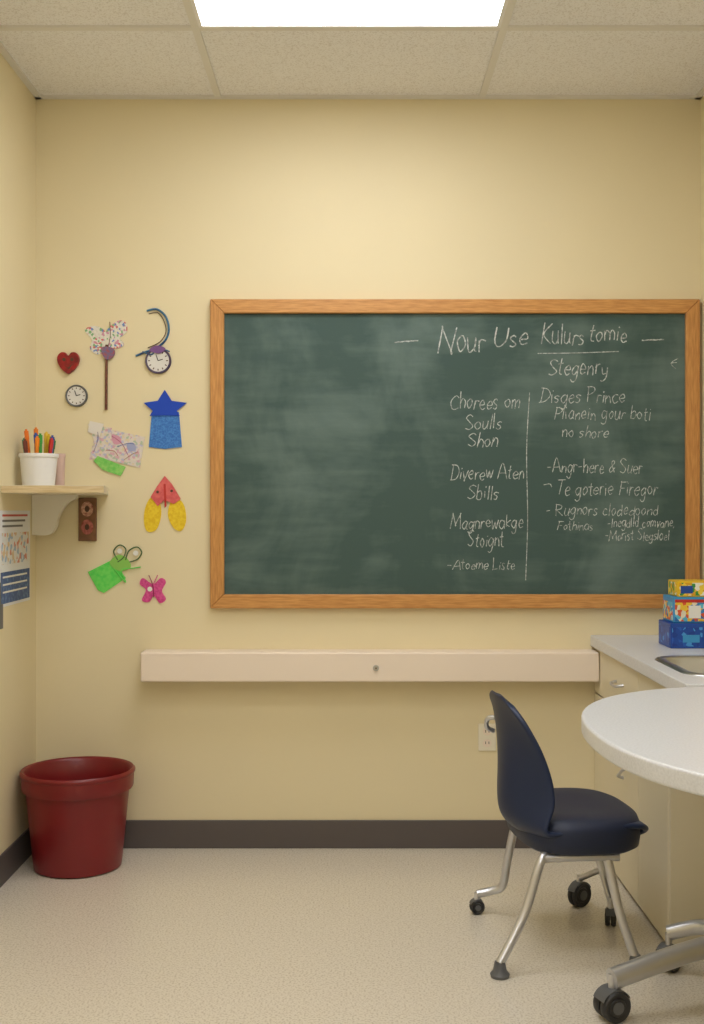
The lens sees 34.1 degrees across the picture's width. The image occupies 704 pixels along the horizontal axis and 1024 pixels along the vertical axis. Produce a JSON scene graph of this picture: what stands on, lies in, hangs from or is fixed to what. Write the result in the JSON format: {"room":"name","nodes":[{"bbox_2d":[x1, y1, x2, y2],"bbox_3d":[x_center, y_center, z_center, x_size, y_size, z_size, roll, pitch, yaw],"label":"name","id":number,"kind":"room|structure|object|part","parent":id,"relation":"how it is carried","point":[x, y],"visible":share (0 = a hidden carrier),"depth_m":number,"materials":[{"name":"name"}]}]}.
{"room":"classroom","nodes":[
{"label":"classroom","id":0,"kind":"room"},
{"bbox_2d":[0,53,35,854],"bbox_3d":[-1.207,-0.145,1.400,0.100,2.750,5.600,0,0,0],"label":"wall","id":1,"kind":"structure","parent":0,"point":[17,103],"depth_m":3.94,"materials":[{"name":"paint"}]},
{"bbox_2d":[0,583,2,628],"bbox_3d":[-1.147,0.305,3.663,0.017,0.150,0.165,0,0,0],"label":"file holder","id":2,"kind":"object","parent":1,"relation":"attached to","point":[1,605],"visible":1,"depth_m":3.73,"materials":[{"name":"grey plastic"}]},
{"bbox_2d":[0,510,29,606],"bbox_3d":[-1.155,0.155,3.938,0.004,0.320,0.355,0,0,0],"label":"poster","id":3,"kind":"object","parent":1,"relation":"attached to","point":[14,525],"visible":0.99,"depth_m":3.92,"materials":[{"name":"white paper"}]},
{"bbox_2d":[0,828,31,887],"bbox_3d":[-1.153,1.179,1.396,0.008,0.103,5.592,0,0,0],"label":"baseboard","id":4,"kind":"structure","parent":1,"relation":"attached to","point":[19,851],"depth_m":3.91,"materials":[{"name":"grey rubber"}]},
{"bbox_2d":[1,485,107,534],"bbox_3d":[-0.993,-0.002,3.987,0.349,0.173,0.423,0,0,0],"label":"corner shelf","id":5,"kind":"object","parent":1,"relation":"attached to","point":[49,502],"visible":1,"depth_m":4.14,"materials":[{"name":"beige laminate"}]},
{"bbox_2d":[18,427,58,484],"bbox_3d":[-1.079,-0.191,3.950,0.135,0.206,0.135,0,0,0],"label":"cup","id":6,"kind":"object","parent":5,"relation":"on","point":[37,468],"visible":0.95,"depth_m":3.91,"materials":[{"name":"white plastic"}]},
{"bbox_2d":[55,453,65,484],"bbox_3d":[-1.045,-0.148,4.100,0.042,0.120,0.042,0,0,0],"label":"jar","id":7,"kind":"object","parent":5,"relation":"on","point":[60,471],"visible":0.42,"depth_m":4.08,"materials":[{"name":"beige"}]},
{"bbox_2d":[0,848,703,1023],"bbox_3d":[0.060,1.280,1.400,2.634,0.100,5.800,0,0,0],"label":"floor","id":8,"kind":"structure","parent":0,"point":[165,935],"depth_m":3.26,"materials":[{"name":"plastic"}]},
{"bbox_2d":[19,756,134,878],"bbox_3d":[-0.952,1.059,3.985,0.392,0.341,0.392,0,0,0],"label":"waste bin","id":9,"kind":"object","parent":8,"relation":"on","point":[77,806],"visible":1,"depth_m":3.85,"materials":[{"name":"red plastic"}]},
{"bbox_2d":[469,690,648,979],"bbox_3d":[0.568,0.874,3.312,0.471,0.712,0.565,0,0,-7],"label":"chair","id":10,"kind":"object","parent":8,"relation":"on","point":[562,824],"visible":1,"depth_m":3.14,"materials":[{"name":"blue plastic"}]},
{"bbox_3d":[0.383,1.184,3.513,0.018,0.039,0.018,0,0,-7],"label":"caster stem","id":11,"kind":"part","parent":10,"relation":"part of","materials":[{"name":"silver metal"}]},
{"bbox_2d":[469,898,484,903],"bbox_3d":[0.383,1.193,3.513,0.044,0.017,0.028,0,0,-7],"label":"hood","id":12,"kind":"object","parent":10,"relation":"attached to","point":[474,900],"depth_m":3.50,"materials":[{"name":"grey plastic"}]},
{"bbox_3d":[0.409,0.627,3.391,0.035,0.058,0.043,0,0,-7],"label":"handle","id":13,"kind":"part","parent":10,"relation":"part of","materials":[{"name":"metal"}]},
{"bbox_3d":[0.454,1.052,3.490,0.160,0.260,0.053,0,0,31],"label":"leg","id":14,"kind":"part","parent":10,"relation":"part of","materials":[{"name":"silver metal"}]},
{"bbox_3d":[0.464,1.062,3.084,0.194,0.281,0.029,0,0,-35],"label":"leg","id":15,"kind":"part","parent":10,"relation":"part of","materials":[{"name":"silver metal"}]},
{"bbox_2d":[507,788,639,855],"bbox_3d":[0.631,0.887,3.302,0.344,0.101,0.424,0,0,-7],"label":"seat cushion","id":16,"kind":"object","parent":10,"relation":"on","point":[583,822],"depth_m":3.12,"materials":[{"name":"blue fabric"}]},
{"bbox_3d":[0.710,1.157,3.579,0.018,0.054,0.018,0,0,-7],"label":"caster stem","id":17,"kind":"part","parent":10,"relation":"part of","materials":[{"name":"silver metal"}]},
{"bbox_2d":[568,880,590,891],"bbox_3d":[0.710,1.166,3.579,0.076,0.030,0.032,0,0,-36],"label":"hood","id":18,"kind":"object","parent":10,"relation":"attached to","point":[577,885],"depth_m":3.57,"materials":[{"name":"grey plastic"}]},
{"bbox_3d":[0.626,0.942,3.131,0.212,0.029,0.032,0,0,-7],"label":"rail","id":19,"kind":"part","parent":10,"relation":"part of","materials":[{"name":"silver metal"}]},
{"bbox_3d":[0.738,1.110,3.523,0.026,0.078,0.123,0,0,-22],"label":"caster arm","id":20,"kind":"part","parent":10,"relation":"part of","materials":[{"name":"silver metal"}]},
{"bbox_3d":[0.732,1.042,3.460,0.129,0.241,0.064,0,0,22],"label":"leg","id":21,"kind":"part","parent":10,"relation":"part of","materials":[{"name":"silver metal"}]},
{"bbox_3d":[0.769,1.172,3.409,0.018,0.054,0.018,0,0,-7],"label":"caster stem","id":22,"kind":"part","parent":10,"relation":"part of","materials":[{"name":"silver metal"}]},
{"bbox_2d":[606,907,614,916],"bbox_3d":[0.769,1.186,3.410,0.028,0.020,0.052,0,0,14],"label":"hood","id":23,"kind":"object","parent":10,"relation":"attached to","point":[610,912],"depth_m":3.39,"materials":[{"name":"grey plastic"}]},
{"bbox_3d":[0.723,1.063,3.115,0.126,0.283,0.028,0,0,43],"label":"leg","id":24,"kind":"part","parent":10,"relation":"part of","materials":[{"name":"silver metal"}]},
{"bbox_2d":[581,686,703,1023],"bbox_3d":[0.883,0.840,2.435,0.776,0.780,1.369,0,0,0],"label":"table","id":25,"kind":"object","parent":8,"relation":"on","point":[656,735],"visible":1,"depth_m":2.52,"materials":[{"name":"white laminate"}]},
{"bbox_3d":[0.630,1.152,2.780,0.018,0.064,0.018,0,0,0],"label":"caster stem","id":26,"kind":"part","parent":25,"relation":"part of","materials":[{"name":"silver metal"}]},
{"bbox_2d":[593,983,630,1002],"bbox_3d":[0.630,1.166,2.780,0.076,0.030,0.052,0,0,-20],"label":"hood","id":27,"kind":"object","parent":25,"relation":"attached to","point":[607,992],"depth_m":2.76,"materials":[{"name":"grey plastic"}]},
{"bbox_2d":[657,941,673,949],"bbox_3d":[0.850,1.173,3.080,0.044,0.027,0.068,0,0,44],"label":"hood","id":28,"kind":"object","parent":25,"relation":"attached to","point":[663,944],"depth_m":3.07,"materials":[{"name":"grey plastic"}]},
{"bbox_3d":[0.850,1.160,3.080,0.018,0.059,0.018,0,0,0],"label":"caster brace stem","id":29,"kind":"part","parent":25,"relation":"part of","materials":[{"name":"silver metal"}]},
{"bbox_2d":[590,635,703,943],"bbox_3d":[1.067,0.837,3.599,0.415,0.783,1.199,0,0,0],"label":"base cabinet","id":30,"kind":"object","parent":8,"relation":"on","point":[664,874],"visible":0.6,"depth_m":3.41,"materials":[{"name":"beige laminate"}]},
{"bbox_3d":[0.875,0.571,3.800,0.032,0.016,0.109,0,0,0],"label":"drawer pull","id":31,"kind":"part","parent":30,"relation":"part of","materials":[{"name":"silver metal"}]},
{"bbox_3d":[0.895,0.574,3.877,0.016,0.163,0.638,0,0,0],"label":"drawer","id":32,"kind":"part","parent":30,"relation":"part of","materials":[{"name":"beige laminate"}]},
{"bbox_3d":[0.895,0.940,3.877,0.016,0.557,0.638,0,0,0],"label":"door","id":33,"kind":"part","parent":30,"relation":"part of","materials":[{"name":"beige laminate"}]},
{"bbox_3d":[0.876,0.845,3.713,0.029,0.059,0.085,0,0,0],"label":"door pull","id":34,"kind":"part","parent":30,"relation":"part of","materials":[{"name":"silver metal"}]},
{"bbox_2d":[590,635,703,687],"bbox_3d":[1.073,0.470,3.599,0.403,0.040,1.199,0,0,0],"label":"countertop","id":35,"kind":"structure","parent":30,"relation":"on","point":[639,653],"depth_m":3.67,"materials":[{"name":"white laminate"}]},
{"bbox_2d":[655,655,703,675],"bbox_3d":[1.081,0.522,3.345,0.322,0.155,0.434,0,0,0],"label":"sink","id":36,"kind":"object","parent":35,"relation":"in","point":[681,665],"depth_m":3.53,"materials":[{"name":"grey metal"}]},
{"bbox_2d":[659,619,703,647],"bbox_3d":[1.147,0.409,3.854,0.196,0.082,0.152,0,0,0],"label":"box","id":37,"kind":"object","parent":35,"relation":"on","point":[671,635],"visible":0.98,"depth_m":3.78,"materials":[{"name":"blue cardboard"}]},
{"bbox_2d":[659,623,669,644],"bbox_3d":[1.049,0.410,3.855,0.001,0.060,0.130,0,0,0],"label":"print","id":38,"kind":"object","parent":37,"relation":"attached to","point":[664,628],"depth_m":3.85},
{"bbox_2d":[663,594,703,622],"bbox_3d":[1.152,0.325,3.864,0.176,0.086,0.132,0,0,0],"label":"box","id":39,"kind":"object","parent":37,"relation":"on","point":[676,609],"visible":0.97,"depth_m":3.80,"materials":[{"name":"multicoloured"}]},
{"bbox_2d":[663,600,672,619],"bbox_3d":[1.064,0.330,3.865,0.001,0.060,0.110,0,0,0],"label":"print","id":40,"kind":"object","parent":39,"relation":"attached to","point":[667,604],"depth_m":3.86},
{"bbox_2d":[668,579,703,596],"bbox_3d":[1.154,0.256,3.861,0.151,0.052,0.117,0,0,0],"label":"box","id":41,"kind":"object","parent":39,"relation":"on","point":[676,587],"visible":1,"depth_m":3.80,"materials":[{"name":"yellow"}]},
{"bbox_2d":[668,581,676,594],"bbox_3d":[1.079,0.256,3.862,0.001,0.042,0.095,0,0,0],"label":"print","id":42,"kind":"object","parent":41,"relation":"attached to","point":[672,585],"depth_m":3.86},
{"bbox_2d":[679,583,703,595],"bbox_3d":[1.155,0.256,3.804,0.140,0.042,0.001,0,0,0],"label":"print","id":43,"kind":"object","parent":41,"relation":"attached to","point":[685,589],"depth_m":3.80},
{"bbox_2d":[675,603,703,620],"bbox_3d":[1.153,0.331,3.799,0.165,0.062,0.001,0,0,0],"label":"print","id":44,"kind":"object","parent":39,"relation":"attached to","point":[683,611],"depth_m":3.80},
{"bbox_3d":[1.135,0.331,3.799,0.040,0.042,0.002,0,0,0],"label":"panel","id":45,"kind":"part","parent":39,"relation":"part of","materials":[{"name":"white"}]},
{"bbox_2d":[672,627,702,645],"bbox_3d":[1.105,0.411,3.779,0.100,0.063,0.001,0,0,0],"label":"print","id":46,"kind":"object","parent":37,"relation":"attached to","point":[681,636],"depth_m":3.78},
{"bbox_3d":[0.895,0.574,3.386,0.016,0.163,0.332,0,0,0],"label":"drawer","id":47,"kind":"part","parent":30,"relation":"part of","materials":[{"name":"beige laminate"}]},
{"bbox_3d":[0.895,0.940,3.386,0.016,0.557,0.332,0,0,0],"label":"door","id":48,"kind":"part","parent":30,"relation":"part of","materials":[{"name":"beige laminate"}]},
{"bbox_3d":[1.082,0.859,3.210,0.386,0.738,0.020,0,0,0],"label":"panel","id":49,"kind":"part","parent":30,"relation":"part of","materials":[{"name":"beige laminate"}]},
{"bbox_2d":[0,0,703,94],"bbox_3d":[0.060,-1.569,1.400,2.634,0.097,5.800,0,0,0],"label":"ceiling","id":50,"kind":"structure","parent":0,"point":[54,62],"depth_m":3.79,"materials":[{"name":"tile"}]},
{"bbox_2d":[190,0,508,27],"bbox_3d":[-0.007,-1.516,3.290,0.941,0.008,0.583,0,0,0],"label":"ceiling light","id":51,"kind":"object","parent":50,"relation":"in","point":[208,13],"depth_m":3.49,"materials":[{"name":"white plastic"}]},
{"bbox_2d":[0,0,703,98],"bbox_3d":[0.060,-1.515,1.400,2.434,0.009,5.600,0,0,0],"label":"grid","id":52,"kind":"object","parent":50,"relation":"attached to","point":[193,26],"depth_m":3.70,"materials":[{"name":"white metal"}]},
{"bbox_2d":[36,99,700,819],"bbox_3d":[0.060,-0.145,4.250,2.634,2.750,0.100,0,0,0],"label":"wall","id":53,"kind":"structure","parent":0,"point":[174,207],"depth_m":4.20,"materials":[{"name":"paint"}]},
{"bbox_2d":[57,352,79,373],"bbox_3d":[-1.036,-0.544,4.192,0.081,0.079,0.016,0,0,0],"label":"heart ornament","id":54,"kind":"object","parent":53,"relation":"attached to","point":[69,363],"visible":1,"depth_m":4.18,"materials":[{"name":"red"}]},
{"bbox_2d":[65,385,87,406],"bbox_3d":[-1.007,-0.425,4.194,0.081,0.081,0.013,0,0,0],"label":"round clock","id":55,"kind":"object","parent":53,"relation":"attached to","point":[76,395],"visible":1,"depth_m":4.19,"materials":[{"name":"grey plastic"}]},
{"bbox_2d":[78,498,96,540],"bbox_3d":[-0.967,0.028,4.191,0.066,0.157,0.018,0,0,0],"label":"plaque","id":56,"kind":"object","parent":53,"relation":"attached to","point":[87,507],"visible":1,"depth_m":4.19,"materials":[{"name":"brown wood"}]},
{"bbox_2d":[85,320,126,409],"bbox_3d":[-0.900,-0.537,4.194,0.156,0.328,0.012,0,0,0],"label":"wand","id":57,"kind":"object","parent":53,"relation":"attached to","point":[104,343],"visible":1,"depth_m":4.20,"materials":[{"name":"paper"}]},
{"bbox_2d":[88,544,141,592],"bbox_3d":[-0.867,0.208,4.196,0.200,0.178,0.010,0,0,2],"label":"craft","id":58,"kind":"object","parent":53,"relation":"attached to","point":[106,576],"visible":1,"depth_m":4.20,"materials":[{"name":"paper"}]},
{"bbox_3d":[-0.823,0.229,4.194,0.101,0.060,0.004,0,0,0],"label":"arm","id":59,"kind":"part","parent":58,"relation":"part of","materials":[{"name":"green paper"}]},
{"bbox_2d":[88,421,144,475],"bbox_3d":[-0.862,-0.233,4.197,0.209,0.201,0.006,0,0,0],"label":"drawing","id":60,"kind":"object","parent":53,"relation":"attached to","point":[108,444],"visible":1,"depth_m":4.20,"materials":[{"name":"white paper"}]},
{"bbox_2d":[140,575,165,602],"bbox_3d":[-0.729,0.282,4.196,0.096,0.103,0.008,0,0,0],"label":"craft","id":61,"kind":"object","parent":53,"relation":"attached to","point":[152,590],"visible":1,"depth_m":4.20,"materials":[{"name":"pink fabric"}]},
{"bbox_2d":[136,308,170,373],"bbox_3d":[-0.727,-0.626,4.192,0.131,0.241,0.016,0,0,0],"label":"ornament","id":62,"kind":"object","parent":53,"relation":"attached to","point":[157,359],"visible":1,"depth_m":4.19,"materials":[{"name":"white"}]},
{"bbox_2d":[144,390,185,448],"bbox_3d":[-0.683,-0.339,4.196,0.158,0.216,0.008,0,0,0],"label":"craft","id":63,"kind":"object","parent":53,"relation":"attached to","point":[165,431],"visible":1,"depth_m":4.20,"materials":[{"name":"blue paper"}]},
{"bbox_2d":[144,476,185,531],"bbox_3d":[-0.684,-0.029,4.195,0.155,0.205,0.010,0,0,0],"label":"craft","id":64,"kind":"object","parent":53,"relation":"attached to","point":[165,491],"visible":1,"depth_m":4.20,"materials":[{"name":"yellow fabric"}]},
{"bbox_2d":[123,820,529,847],"bbox_3d":[-0.141,1.179,4.196,2.032,0.103,0.008,0,0,0],"label":"baseboard","id":65,"kind":"structure","parent":53,"relation":"attached to","point":[138,833],"depth_m":4.19,"materials":[{"name":"grey rubber"}]},
{"bbox_2d":[141,649,598,681],"bbox_3d":[0.064,0.555,4.147,1.642,0.106,0.107,0,0,0],"label":"wall shelf","id":66,"kind":"object","parent":53,"relation":"attached to","point":[157,665],"visible":1,"depth_m":4.10,"materials":[{"name":"beige laminate"}]},
{"bbox_2d":[210,299,699,607],"bbox_3d":[0.375,-0.212,4.185,1.782,1.125,0.030,0,0,0],"label":"chalkboard","id":67,"kind":"object","parent":53,"relation":"attached to","point":[365,453],"visible":0.99,"depth_m":4.19,"materials":[{"name":"stone"}]},
{"bbox_3d":[-0.491,-0.212,4.185,0.051,1.121,0.030,0,0,0],"label":"frame","id":68,"kind":"part","parent":67,"relation":"part of","materials":[{"name":"brown wood"}]},
{"bbox_3d":[0.375,0.325,4.185,1.778,0.051,0.030,0,0,0],"label":"frame","id":69,"kind":"part","parent":67,"relation":"part of","materials":[{"name":"brown wood"}]},
{"bbox_3d":[0.375,-0.749,4.185,1.779,0.051,0.030,0,0,0],"label":"frame","id":70,"kind":"part","parent":67,"relation":"part of","materials":[{"name":"brown wood"}]},
{"bbox_3d":[1.240,-0.212,4.185,0.051,1.121,0.030,0,0,0],"label":"frame","id":71,"kind":"part","parent":67,"relation":"part of","materials":[{"name":"brown wood"}]},
{"bbox_2d":[478,723,495,750],"bbox_3d":[0.494,0.824,4.195,0.064,0.100,0.009,0,0,0],"label":"electrical outlet","id":72,"kind":"object","parent":53,"relation":"attached to","point":[486,739],"visible":0.84,"depth_m":4.19,"materials":[{"name":"beige plastic"}]},
{"bbox_2d":[483,729,491,735],"bbox_3d":[0.494,0.803,4.196,0.032,0.028,0.008,0,0,0],"label":"socket","id":73,"kind":"object","parent":72,"relation":"attached to","point":[485,733],"depth_m":4.19,"materials":[{"name":"beige plastic"}]},
{"bbox_2d":[483,739,491,746],"bbox_3d":[0.494,0.845,4.196,0.032,0.028,0.008,0,0,0],"label":"socket","id":74,"kind":"object","parent":72,"relation":"attached to","point":[486,742],"depth_m":4.19,"materials":[{"name":"beige plastic"}]},
{"bbox_2d":[701,96,703,578],"bbox_3d":[1.327,-0.145,1.400,0.100,2.750,5.600,0,0,0],"label":"wall","id":75,"kind":"structure","parent":0,"point":[702,98],"depth_m":4.18,"materials":[{"name":"paint"}]}
]}

